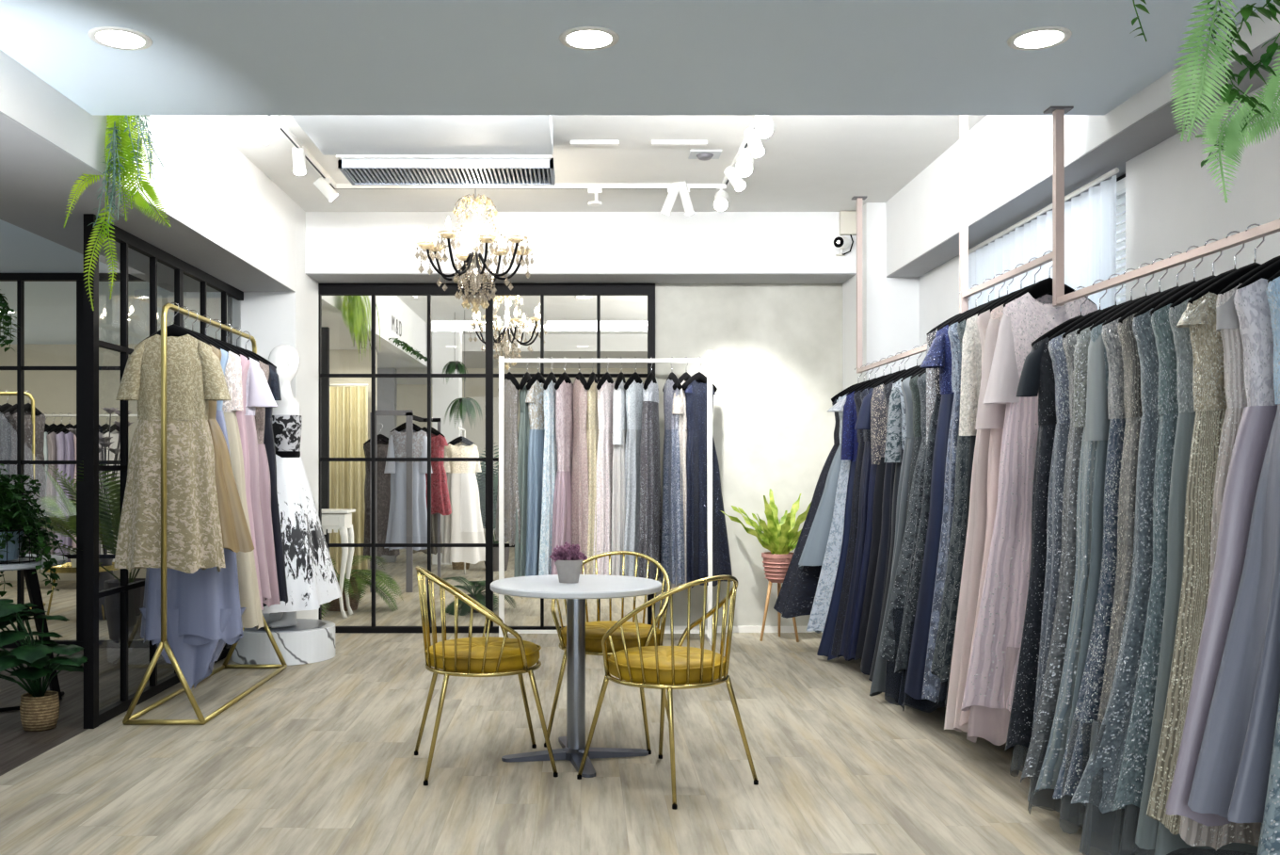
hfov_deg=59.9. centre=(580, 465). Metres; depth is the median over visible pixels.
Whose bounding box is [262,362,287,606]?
gown
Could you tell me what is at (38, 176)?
ceiling beam
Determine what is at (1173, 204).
wall
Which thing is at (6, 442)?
gown
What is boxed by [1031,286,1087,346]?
clothes hanger
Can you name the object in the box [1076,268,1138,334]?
clothes hanger
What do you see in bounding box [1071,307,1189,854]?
gown
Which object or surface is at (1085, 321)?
clothes hanger
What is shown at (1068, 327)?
clothes hanger
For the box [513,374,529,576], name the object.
gown
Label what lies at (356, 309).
hanging fern
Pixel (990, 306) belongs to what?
clothes hanger
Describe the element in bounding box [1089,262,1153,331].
clothes hanger
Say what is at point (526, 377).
clothes hanger
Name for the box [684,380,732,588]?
gown
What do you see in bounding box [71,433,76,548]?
gown
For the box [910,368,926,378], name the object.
clothes hanger
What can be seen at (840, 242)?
security camera
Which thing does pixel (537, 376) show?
clothes hanger
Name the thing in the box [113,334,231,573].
dress
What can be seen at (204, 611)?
gown
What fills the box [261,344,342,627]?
mannequin
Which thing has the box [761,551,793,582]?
pot
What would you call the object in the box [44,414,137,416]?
rack
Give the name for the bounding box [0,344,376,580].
wall
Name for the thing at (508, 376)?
clothes hanger
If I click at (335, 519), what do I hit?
console table
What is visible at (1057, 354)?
gown
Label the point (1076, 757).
gown
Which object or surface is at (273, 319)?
wall pier
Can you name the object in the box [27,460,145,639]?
potted palm
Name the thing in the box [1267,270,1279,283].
clothes hanger
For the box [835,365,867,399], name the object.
clothes hanger
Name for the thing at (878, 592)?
gown
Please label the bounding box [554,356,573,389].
clothes hanger
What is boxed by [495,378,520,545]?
gown
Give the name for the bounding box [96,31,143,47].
diffuser
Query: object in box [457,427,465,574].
rail
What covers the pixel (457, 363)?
planter
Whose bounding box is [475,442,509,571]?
dracaena
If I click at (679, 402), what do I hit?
gown
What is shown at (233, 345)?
clothes hanger
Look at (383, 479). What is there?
gown
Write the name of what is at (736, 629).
baseboard
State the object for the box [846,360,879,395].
clothes hanger
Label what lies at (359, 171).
grille
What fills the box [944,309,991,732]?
gown
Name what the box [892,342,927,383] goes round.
clothes hanger
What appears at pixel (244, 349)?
clothes hanger
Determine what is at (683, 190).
track spotlight
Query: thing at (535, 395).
gown
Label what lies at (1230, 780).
gown
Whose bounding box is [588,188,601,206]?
adapter
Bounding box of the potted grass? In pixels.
[451,561,469,569]
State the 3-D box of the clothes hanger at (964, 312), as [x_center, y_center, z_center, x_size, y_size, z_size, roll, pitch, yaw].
[1.900,-0.747,5.328,0.377,0.252,0.037,0,0,0]
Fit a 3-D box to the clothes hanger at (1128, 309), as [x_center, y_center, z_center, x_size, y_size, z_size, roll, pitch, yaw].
[1.900,-0.557,3.639,0.377,0.252,0.037,0,0,0]
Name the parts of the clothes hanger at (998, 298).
hanger arm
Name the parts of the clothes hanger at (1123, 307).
hanger arm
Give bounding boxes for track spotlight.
[256,114,283,143]
[291,145,305,175]
[313,176,337,201]
[661,182,678,215]
[676,181,693,214]
[713,184,728,210]
[723,165,745,191]
[735,147,753,176]
[743,127,764,157]
[754,114,773,138]
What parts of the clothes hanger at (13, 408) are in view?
hanger arm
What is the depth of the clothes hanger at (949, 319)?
5.48 m
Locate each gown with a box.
[0,412,2,468]
[0,412,12,504]
[9,410,46,553]
[40,431,48,569]
[46,431,57,554]
[53,431,66,554]
[62,431,75,561]
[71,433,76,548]
[98,430,105,554]
[100,430,128,561]
[139,347,246,688]
[207,344,254,552]
[222,350,264,629]
[235,353,263,609]
[244,356,277,600]
[254,360,280,607]
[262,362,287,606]
[363,439,399,557]
[384,429,432,550]
[413,512,443,554]
[425,432,451,515]
[441,441,485,563]
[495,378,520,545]
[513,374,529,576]
[525,379,544,575]
[538,379,557,575]
[551,379,573,574]
[571,378,588,574]
[585,379,598,574]
[592,379,614,575]
[611,380,626,575]
[621,380,643,576]
[639,380,661,579]
[659,378,685,586]
[672,380,700,588]
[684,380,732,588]
[773,398,839,618]
[798,396,843,568]
[806,393,850,633]
[816,391,858,659]
[831,389,864,658]
[838,386,871,660]
[847,387,877,660]
[854,383,887,659]
[859,380,895,674]
[868,378,906,681]
[869,375,914,696]
[879,372,927,704]
[894,329,946,712]
[904,324,954,699]
[906,372,922,518]
[921,321,961,702]
[930,319,970,706]
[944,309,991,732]
[944,313,981,704]
[959,303,1006,725]
[960,291,1097,745]
[1005,336,1056,778]
[1020,328,1083,814]
[1031,332,1070,734]
[1033,323,1097,795]
[1052,317,1126,833]
[1065,320,1110,747]
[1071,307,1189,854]
[1097,312,1142,719]
[1112,303,1256,854]
[1135,297,1258,854]
[1146,291,1227,834]
[1165,278,1277,826]
[1179,283,1261,849]
[1187,276,1279,822]
[1256,691,1279,854]
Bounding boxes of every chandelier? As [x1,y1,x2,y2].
[415,185,533,315]
[465,295,547,369]
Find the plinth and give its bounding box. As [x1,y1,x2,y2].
[231,618,335,665]
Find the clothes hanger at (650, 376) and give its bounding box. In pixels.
[643,356,656,389]
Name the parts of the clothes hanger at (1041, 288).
hanger arm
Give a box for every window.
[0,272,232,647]
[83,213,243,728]
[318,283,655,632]
[1116,173,1125,304]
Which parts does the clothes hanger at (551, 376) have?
hanger arm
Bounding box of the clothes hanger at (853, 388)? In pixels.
[840,363,873,397]
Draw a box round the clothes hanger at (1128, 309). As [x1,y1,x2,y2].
[1102,257,1167,326]
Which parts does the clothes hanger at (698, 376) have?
hanger arm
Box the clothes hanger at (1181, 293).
[1150,239,1222,316]
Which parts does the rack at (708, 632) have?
post, rail, post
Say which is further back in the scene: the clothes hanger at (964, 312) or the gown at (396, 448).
the gown at (396, 448)
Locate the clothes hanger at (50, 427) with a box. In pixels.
[44,412,56,431]
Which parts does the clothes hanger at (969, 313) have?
hanger arm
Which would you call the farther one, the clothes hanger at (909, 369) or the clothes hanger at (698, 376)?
the clothes hanger at (698, 376)
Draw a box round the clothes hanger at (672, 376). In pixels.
[662,356,681,391]
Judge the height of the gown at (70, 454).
1.426 m
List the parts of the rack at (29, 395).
frame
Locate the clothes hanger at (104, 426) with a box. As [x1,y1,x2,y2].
[98,412,109,432]
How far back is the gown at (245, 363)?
6.17 m
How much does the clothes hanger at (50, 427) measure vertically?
0.252 m
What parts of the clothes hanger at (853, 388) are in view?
hanger arm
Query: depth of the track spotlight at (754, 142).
5.92 m
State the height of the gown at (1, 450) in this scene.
1.376 m
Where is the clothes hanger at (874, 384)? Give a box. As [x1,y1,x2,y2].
[867,352,903,389]
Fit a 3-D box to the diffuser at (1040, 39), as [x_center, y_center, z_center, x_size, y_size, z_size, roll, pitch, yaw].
[1.521,-1.415,3.680,0.148,0.001,0.148,0,0,0]
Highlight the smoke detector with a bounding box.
[688,149,721,160]
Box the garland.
[388,337,427,361]
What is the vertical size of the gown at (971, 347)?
1.766 m
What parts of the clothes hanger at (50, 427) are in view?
hanger arm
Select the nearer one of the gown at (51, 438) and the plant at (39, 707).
the plant at (39, 707)
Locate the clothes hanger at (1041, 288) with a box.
[1003,250,1096,307]
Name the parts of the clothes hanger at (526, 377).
hanger arm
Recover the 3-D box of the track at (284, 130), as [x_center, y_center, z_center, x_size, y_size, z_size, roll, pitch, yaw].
[-1.600,-1.815,6.350,0.036,0.031,1.700,0,0,0]
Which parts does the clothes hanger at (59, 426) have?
hanger arm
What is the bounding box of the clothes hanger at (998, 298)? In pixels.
[965,270,1013,321]
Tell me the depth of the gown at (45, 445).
11.25 m
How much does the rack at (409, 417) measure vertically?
1.817 m
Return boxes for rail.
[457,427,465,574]
[851,106,1279,373]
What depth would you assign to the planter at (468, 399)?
13.00 m
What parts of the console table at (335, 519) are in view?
drawer, leg, leg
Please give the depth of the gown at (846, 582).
6.92 m
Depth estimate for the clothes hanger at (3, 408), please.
9.76 m
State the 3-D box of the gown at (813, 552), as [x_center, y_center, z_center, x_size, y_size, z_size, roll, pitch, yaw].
[1.836,0.091,7.435,0.763,1.196,0.166,0,0,0]
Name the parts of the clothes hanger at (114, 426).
hanger arm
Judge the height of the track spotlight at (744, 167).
0.167 m
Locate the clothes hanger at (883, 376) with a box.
[860,354,895,392]
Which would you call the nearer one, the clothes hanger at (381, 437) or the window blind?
the window blind
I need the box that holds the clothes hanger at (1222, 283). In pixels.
[1187,223,1264,303]
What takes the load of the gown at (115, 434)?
in the rack at (46, 415)
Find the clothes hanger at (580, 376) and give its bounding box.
[575,356,587,389]
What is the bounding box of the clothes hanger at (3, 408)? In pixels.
[0,390,12,413]
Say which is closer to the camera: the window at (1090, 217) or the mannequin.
the window at (1090, 217)
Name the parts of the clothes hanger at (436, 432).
hanger arm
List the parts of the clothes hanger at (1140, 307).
hanger arm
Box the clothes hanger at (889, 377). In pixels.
[872,350,909,388]
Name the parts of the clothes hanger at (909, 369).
hanger arm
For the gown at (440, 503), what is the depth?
11.80 m
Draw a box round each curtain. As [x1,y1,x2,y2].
[329,383,367,577]
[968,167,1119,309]
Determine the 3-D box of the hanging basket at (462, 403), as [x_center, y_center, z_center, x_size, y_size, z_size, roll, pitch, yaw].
[-1.387,-1.133,12.995,0.387,1.393,0.430,0,0,-45]
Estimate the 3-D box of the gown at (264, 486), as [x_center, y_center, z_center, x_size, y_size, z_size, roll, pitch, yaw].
[-2.020,0.090,6.546,0.508,1.476,0.139,0,0,0]
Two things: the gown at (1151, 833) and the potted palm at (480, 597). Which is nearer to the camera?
the gown at (1151, 833)
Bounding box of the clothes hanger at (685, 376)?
[672,356,690,389]
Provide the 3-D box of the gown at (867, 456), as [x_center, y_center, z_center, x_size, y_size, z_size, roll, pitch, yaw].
[1.897,0.341,6.784,0.619,1.696,0.172,0,0,0]
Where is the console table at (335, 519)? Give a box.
[321,508,355,618]
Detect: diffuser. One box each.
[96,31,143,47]
[566,31,611,47]
[1015,31,1063,47]
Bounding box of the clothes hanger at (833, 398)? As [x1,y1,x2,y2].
[831,368,862,402]
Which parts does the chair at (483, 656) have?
leg, leg, rail, leg, leg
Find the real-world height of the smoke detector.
0.030 m
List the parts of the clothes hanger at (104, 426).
hanger arm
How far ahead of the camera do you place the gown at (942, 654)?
5.02 m
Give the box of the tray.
[44,561,119,573]
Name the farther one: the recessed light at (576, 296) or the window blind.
the recessed light at (576, 296)
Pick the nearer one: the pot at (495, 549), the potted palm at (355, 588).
the potted palm at (355, 588)
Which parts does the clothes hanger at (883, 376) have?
hanger arm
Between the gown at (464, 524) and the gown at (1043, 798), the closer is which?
the gown at (1043, 798)
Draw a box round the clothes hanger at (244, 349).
[234,327,268,365]
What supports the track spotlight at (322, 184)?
hanging from the track at (284, 130)
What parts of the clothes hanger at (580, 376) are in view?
hanger arm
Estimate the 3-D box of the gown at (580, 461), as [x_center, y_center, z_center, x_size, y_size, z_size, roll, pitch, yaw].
[-0.007,0.112,8.004,0.114,1.489,0.393,0,0,-16]
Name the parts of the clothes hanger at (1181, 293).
hanger arm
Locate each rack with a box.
[0,391,45,608]
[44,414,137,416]
[122,303,287,724]
[369,410,440,591]
[498,350,712,644]
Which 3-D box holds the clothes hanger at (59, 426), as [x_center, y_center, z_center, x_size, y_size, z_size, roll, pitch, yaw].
[-5.342,-0.422,11.400,0.037,0.252,0.377,0,0,15]
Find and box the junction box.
[839,210,856,235]
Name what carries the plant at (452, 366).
hanging from the ceiling at (808, 163)
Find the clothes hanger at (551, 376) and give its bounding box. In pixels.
[543,356,557,389]
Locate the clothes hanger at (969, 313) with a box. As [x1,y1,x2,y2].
[958,273,1005,322]
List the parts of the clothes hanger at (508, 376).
hanger arm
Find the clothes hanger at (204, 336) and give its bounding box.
[190,309,228,352]
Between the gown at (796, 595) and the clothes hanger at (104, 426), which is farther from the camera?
the clothes hanger at (104, 426)
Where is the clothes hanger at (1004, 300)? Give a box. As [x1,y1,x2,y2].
[990,256,1052,312]
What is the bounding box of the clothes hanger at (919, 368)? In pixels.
[900,367,922,382]
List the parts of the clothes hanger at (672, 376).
hanger arm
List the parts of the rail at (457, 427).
post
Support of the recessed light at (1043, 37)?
in the ceiling at (203, 56)
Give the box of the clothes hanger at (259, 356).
[243,331,276,368]
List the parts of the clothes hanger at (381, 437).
hanger arm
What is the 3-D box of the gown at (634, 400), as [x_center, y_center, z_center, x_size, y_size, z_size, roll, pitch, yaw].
[0.381,0.112,7.999,0.116,1.489,0.459,0,0,26]
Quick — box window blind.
[1116,176,1125,297]
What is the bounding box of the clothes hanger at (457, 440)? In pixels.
[448,426,476,445]
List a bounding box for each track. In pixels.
[265,114,336,189]
[334,183,721,189]
[721,114,758,189]
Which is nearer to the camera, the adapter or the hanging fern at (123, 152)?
the hanging fern at (123, 152)
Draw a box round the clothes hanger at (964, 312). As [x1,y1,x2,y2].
[936,284,981,330]
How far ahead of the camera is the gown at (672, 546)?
7.92 m
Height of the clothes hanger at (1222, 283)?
0.252 m
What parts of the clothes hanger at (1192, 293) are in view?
hanger arm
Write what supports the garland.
attached to the wall at (414, 329)
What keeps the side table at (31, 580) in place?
on the floor
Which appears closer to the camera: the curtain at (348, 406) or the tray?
the tray
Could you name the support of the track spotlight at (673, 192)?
hanging from the track at (339, 185)
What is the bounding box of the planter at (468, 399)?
[459,309,470,404]
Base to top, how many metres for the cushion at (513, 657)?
0.084 m
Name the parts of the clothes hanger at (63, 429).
hanger arm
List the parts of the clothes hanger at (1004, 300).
hanger arm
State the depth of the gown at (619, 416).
7.90 m
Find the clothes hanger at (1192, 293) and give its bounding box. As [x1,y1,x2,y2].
[1169,230,1244,308]
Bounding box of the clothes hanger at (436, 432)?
[424,420,444,436]
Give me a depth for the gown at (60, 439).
11.24 m
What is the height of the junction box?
0.165 m
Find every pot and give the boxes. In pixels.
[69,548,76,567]
[103,577,145,639]
[483,546,509,571]
[549,541,587,583]
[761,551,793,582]
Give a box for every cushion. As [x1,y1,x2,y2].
[426,636,539,671]
[561,620,659,651]
[608,645,725,684]
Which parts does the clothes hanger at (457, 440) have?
hanger arm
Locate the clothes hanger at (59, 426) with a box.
[48,412,64,433]
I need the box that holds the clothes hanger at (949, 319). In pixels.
[926,291,970,335]
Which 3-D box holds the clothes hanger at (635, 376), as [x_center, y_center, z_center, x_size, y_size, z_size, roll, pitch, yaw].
[0.395,-0.664,8.020,0.037,0.252,0.377,0,0,26]
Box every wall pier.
[232,202,318,619]
[842,202,919,390]
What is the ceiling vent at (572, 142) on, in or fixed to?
in the ceiling at (808, 163)
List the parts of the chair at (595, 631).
leg, rail, leg, leg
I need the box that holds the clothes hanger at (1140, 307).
[1118,251,1185,323]
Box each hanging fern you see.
[63,114,171,310]
[340,295,380,362]
[1129,0,1279,202]
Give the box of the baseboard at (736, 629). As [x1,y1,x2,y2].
[656,625,822,632]
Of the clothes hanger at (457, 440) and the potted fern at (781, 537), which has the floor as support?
the potted fern at (781, 537)
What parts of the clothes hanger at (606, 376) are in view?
hanger arm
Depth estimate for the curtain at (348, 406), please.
12.00 m
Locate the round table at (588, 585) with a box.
[490,574,661,777]
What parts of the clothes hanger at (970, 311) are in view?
hanger arm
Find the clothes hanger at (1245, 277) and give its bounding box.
[1218,255,1279,294]
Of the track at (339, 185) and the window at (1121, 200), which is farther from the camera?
the track at (339, 185)
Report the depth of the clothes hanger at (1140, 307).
3.52 m
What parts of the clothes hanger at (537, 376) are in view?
hanger arm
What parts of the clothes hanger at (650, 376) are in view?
hanger arm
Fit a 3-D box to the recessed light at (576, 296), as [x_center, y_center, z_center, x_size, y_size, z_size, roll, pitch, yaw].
[0.031,-1.827,12.000,0.200,0.006,0.200,0,0,0]
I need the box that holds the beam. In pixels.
[305,211,856,272]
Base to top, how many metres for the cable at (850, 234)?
0.149 m
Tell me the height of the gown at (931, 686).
1.806 m
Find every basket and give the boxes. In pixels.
[19,689,59,731]
[324,576,361,610]
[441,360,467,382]
[443,309,482,428]
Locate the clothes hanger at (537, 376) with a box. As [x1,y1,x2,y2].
[526,356,544,389]
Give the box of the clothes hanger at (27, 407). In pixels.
[10,390,42,415]
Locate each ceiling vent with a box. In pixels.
[570,140,618,145]
[651,140,706,145]
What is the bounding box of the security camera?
[833,236,849,255]
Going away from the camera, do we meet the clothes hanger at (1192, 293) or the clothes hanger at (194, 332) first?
the clothes hanger at (1192, 293)
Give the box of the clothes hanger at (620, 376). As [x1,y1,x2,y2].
[614,356,625,389]
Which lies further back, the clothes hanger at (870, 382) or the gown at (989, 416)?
the clothes hanger at (870, 382)
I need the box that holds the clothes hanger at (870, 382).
[853,357,888,393]
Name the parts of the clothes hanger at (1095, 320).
hanger arm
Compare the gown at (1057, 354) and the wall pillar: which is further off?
the wall pillar
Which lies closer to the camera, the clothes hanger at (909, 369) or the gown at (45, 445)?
the clothes hanger at (909, 369)
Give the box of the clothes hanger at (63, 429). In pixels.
[56,412,73,433]
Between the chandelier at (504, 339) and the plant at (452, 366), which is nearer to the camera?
the chandelier at (504, 339)
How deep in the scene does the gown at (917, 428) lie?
5.74 m
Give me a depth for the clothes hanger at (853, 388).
7.30 m
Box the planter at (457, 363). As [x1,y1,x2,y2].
[448,361,460,368]
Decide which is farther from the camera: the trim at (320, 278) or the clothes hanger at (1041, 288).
the trim at (320, 278)
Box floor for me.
[0,546,1083,854]
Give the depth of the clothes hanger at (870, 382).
6.94 m
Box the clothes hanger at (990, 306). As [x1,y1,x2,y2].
[977,263,1027,316]
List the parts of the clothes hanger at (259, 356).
hanger arm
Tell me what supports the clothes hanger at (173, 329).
hanging from the rack at (129, 718)
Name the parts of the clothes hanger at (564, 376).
hanger arm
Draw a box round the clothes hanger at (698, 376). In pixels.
[681,356,717,392]
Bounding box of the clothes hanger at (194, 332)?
[180,305,220,349]
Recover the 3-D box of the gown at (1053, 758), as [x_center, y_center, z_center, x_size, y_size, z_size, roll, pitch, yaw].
[1.888,0.310,3.832,0.674,1.646,0.141,0,0,0]
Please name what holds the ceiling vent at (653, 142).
in the ceiling at (808, 163)
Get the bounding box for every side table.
[0,553,67,699]
[44,561,119,620]
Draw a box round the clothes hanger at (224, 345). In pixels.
[202,314,239,356]
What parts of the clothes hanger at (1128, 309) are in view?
hanger arm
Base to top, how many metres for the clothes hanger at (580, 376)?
0.252 m
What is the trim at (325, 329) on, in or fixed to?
attached to the wall at (414, 329)
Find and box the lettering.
[392,318,401,335]
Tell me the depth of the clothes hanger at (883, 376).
6.78 m
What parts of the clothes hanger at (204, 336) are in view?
hanger arm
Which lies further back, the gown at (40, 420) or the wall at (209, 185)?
the gown at (40, 420)
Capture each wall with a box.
[0,49,295,290]
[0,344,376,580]
[134,289,431,383]
[376,368,396,561]
[396,368,647,543]
[655,283,842,625]
[885,1,1279,276]
[919,80,1279,365]
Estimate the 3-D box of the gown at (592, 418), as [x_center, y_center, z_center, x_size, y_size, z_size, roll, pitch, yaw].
[0.081,0.121,8.006,0.110,1.507,0.412,0,0,12]
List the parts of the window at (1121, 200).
frame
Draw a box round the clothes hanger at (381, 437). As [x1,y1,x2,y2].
[363,423,388,445]
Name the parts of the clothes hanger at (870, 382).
hanger arm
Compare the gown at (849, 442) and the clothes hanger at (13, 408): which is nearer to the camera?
the gown at (849, 442)
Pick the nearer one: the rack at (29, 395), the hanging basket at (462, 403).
the rack at (29, 395)
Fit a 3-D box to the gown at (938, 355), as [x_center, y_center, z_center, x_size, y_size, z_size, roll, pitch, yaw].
[1.876,0.211,5.322,0.629,1.827,0.156,0,0,0]
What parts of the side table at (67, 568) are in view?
leg, leg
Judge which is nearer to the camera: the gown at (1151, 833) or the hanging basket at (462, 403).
the gown at (1151, 833)
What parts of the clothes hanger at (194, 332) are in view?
hanger arm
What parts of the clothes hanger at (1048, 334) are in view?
hanger arm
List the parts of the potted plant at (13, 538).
pot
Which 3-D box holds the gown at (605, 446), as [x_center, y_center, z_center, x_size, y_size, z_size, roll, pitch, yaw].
[0.194,0.122,8.024,0.110,1.509,0.394,0,0,22]
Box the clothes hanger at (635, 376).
[624,356,643,389]
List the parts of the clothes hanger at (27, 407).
hanger arm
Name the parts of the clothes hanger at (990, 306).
hanger arm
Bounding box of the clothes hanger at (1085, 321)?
[1062,273,1122,337]
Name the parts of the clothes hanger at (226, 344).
hanger arm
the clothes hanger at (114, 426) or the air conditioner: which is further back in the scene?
the clothes hanger at (114, 426)
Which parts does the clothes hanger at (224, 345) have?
hanger arm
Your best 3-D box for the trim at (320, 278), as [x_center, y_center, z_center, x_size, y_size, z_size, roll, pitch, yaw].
[0.005,-1.386,8.188,3.970,0.008,0.405,0,0,0]
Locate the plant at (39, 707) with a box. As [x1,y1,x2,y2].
[0,598,87,731]
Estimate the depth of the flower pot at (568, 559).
4.77 m
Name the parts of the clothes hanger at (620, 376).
hanger arm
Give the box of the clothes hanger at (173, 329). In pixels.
[136,302,211,346]
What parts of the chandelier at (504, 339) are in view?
arm, arm, arm, crystal crown, arm, arm, arm, arm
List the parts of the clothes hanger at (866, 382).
hanger arm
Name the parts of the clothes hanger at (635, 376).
hanger arm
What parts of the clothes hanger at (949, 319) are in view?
hanger arm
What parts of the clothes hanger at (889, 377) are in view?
hanger arm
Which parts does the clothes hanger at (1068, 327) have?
hanger arm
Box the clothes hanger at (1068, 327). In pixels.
[1048,279,1107,341]
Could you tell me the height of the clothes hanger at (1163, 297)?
0.252 m
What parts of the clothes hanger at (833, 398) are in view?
hanger arm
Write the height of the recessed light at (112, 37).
0.006 m
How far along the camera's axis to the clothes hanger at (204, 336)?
5.80 m
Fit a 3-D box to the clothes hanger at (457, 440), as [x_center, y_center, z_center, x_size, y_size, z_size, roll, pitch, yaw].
[-1.348,-0.322,12.500,0.377,0.252,0.037,0,0,-20]
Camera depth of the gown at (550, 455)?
7.90 m
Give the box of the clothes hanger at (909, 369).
[883,345,922,385]
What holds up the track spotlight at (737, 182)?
hanging from the track at (744, 144)
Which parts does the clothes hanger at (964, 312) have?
hanger arm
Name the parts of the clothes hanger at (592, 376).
hanger arm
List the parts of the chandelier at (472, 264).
bulb, bulb, bulb, arm, arm, arm, bulb, crystal crown, arm, bulb, arm, arm, bulb, arm, bulb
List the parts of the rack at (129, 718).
leg, leg, frame, leg, leg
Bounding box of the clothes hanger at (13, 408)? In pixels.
[0,391,30,415]
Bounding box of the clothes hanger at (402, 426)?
[390,422,426,431]
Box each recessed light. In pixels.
[87,26,152,49]
[559,26,619,49]
[574,295,592,298]
[1007,26,1071,49]
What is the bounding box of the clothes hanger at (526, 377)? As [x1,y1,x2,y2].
[518,356,530,389]
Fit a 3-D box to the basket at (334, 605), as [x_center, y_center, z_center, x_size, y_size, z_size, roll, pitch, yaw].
[-2.100,1.125,9.750,0.340,0.270,0.338,0,0,0]
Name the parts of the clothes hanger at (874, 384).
hanger arm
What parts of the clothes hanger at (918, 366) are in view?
hanger arm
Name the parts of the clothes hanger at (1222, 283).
hanger arm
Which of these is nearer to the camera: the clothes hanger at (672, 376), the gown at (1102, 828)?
the gown at (1102, 828)
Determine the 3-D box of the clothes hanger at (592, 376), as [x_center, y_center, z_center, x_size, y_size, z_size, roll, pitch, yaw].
[0.088,-0.664,8.020,0.037,0.252,0.377,0,0,12]
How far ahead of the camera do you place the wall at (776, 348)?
8.40 m
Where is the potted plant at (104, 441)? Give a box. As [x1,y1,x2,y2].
[64,407,134,619]
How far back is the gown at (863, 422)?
6.56 m
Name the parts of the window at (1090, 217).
curtain rod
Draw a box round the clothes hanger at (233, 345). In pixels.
[224,323,259,362]
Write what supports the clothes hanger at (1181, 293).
hanging from the rail at (1057, 255)
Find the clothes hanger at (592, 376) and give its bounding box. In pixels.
[586,356,597,389]
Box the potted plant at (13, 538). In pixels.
[0,464,71,596]
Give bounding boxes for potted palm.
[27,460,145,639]
[32,464,114,567]
[321,555,403,618]
[441,576,517,615]
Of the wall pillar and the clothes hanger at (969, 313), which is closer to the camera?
the clothes hanger at (969, 313)
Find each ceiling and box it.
[0,0,1273,114]
[0,219,227,344]
[201,114,987,367]
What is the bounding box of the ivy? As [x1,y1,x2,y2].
[0,288,20,351]
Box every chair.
[414,565,558,784]
[544,550,671,753]
[576,575,758,809]
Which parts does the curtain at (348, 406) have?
curtain rod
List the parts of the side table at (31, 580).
leg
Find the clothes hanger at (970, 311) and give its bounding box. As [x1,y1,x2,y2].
[947,278,994,326]
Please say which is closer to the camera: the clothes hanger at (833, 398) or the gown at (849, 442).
the gown at (849, 442)
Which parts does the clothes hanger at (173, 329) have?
hanger arm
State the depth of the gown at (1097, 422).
3.70 m
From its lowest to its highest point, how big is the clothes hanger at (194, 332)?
0.252 m
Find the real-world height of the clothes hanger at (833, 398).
0.252 m
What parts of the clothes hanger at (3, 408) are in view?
hanger arm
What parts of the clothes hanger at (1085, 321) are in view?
hanger arm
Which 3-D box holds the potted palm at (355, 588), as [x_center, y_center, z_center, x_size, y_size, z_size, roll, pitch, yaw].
[-2.172,1.110,9.710,1.203,0.625,1.091,0,0,-14]
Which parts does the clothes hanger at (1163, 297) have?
hanger arm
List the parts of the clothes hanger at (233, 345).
hanger arm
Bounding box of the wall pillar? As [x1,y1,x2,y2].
[432,322,462,564]
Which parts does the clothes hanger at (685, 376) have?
hanger arm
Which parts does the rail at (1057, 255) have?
post, ceiling plate, rail, post, rail, post, ceiling plate, rail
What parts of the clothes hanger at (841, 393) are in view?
hanger arm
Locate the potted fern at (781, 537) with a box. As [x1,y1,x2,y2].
[720,488,811,641]
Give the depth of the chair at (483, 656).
4.51 m
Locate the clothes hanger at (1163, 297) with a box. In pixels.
[1133,245,1202,317]
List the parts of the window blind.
head rail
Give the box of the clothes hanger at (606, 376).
[596,356,613,389]
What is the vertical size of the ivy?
0.668 m
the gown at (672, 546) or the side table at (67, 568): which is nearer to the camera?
the gown at (672, 546)
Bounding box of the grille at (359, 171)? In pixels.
[337,158,555,185]
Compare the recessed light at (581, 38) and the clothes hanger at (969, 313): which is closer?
the recessed light at (581, 38)
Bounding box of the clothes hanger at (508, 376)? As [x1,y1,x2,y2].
[504,356,519,389]
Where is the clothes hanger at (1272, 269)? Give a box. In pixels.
[1236,258,1279,288]
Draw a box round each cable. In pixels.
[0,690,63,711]
[842,234,853,255]
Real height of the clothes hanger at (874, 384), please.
0.252 m
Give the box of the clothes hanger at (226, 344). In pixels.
[213,319,249,360]
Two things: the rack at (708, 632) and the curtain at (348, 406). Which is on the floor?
the rack at (708, 632)
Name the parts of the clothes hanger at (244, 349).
hanger arm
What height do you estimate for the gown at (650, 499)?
1.469 m
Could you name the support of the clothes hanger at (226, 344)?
hanging from the rack at (129, 718)
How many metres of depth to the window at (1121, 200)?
5.07 m
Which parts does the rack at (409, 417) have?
post, post, post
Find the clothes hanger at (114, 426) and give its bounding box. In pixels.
[102,413,120,434]
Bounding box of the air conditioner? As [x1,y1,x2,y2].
[290,114,555,185]
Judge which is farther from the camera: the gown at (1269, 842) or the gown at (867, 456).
the gown at (867, 456)
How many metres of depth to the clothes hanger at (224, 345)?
5.99 m
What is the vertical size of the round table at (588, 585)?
0.756 m
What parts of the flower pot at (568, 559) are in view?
pot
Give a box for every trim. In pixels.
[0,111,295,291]
[305,272,856,283]
[321,326,329,551]
[462,334,647,351]
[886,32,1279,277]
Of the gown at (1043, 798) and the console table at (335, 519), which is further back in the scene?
the console table at (335, 519)

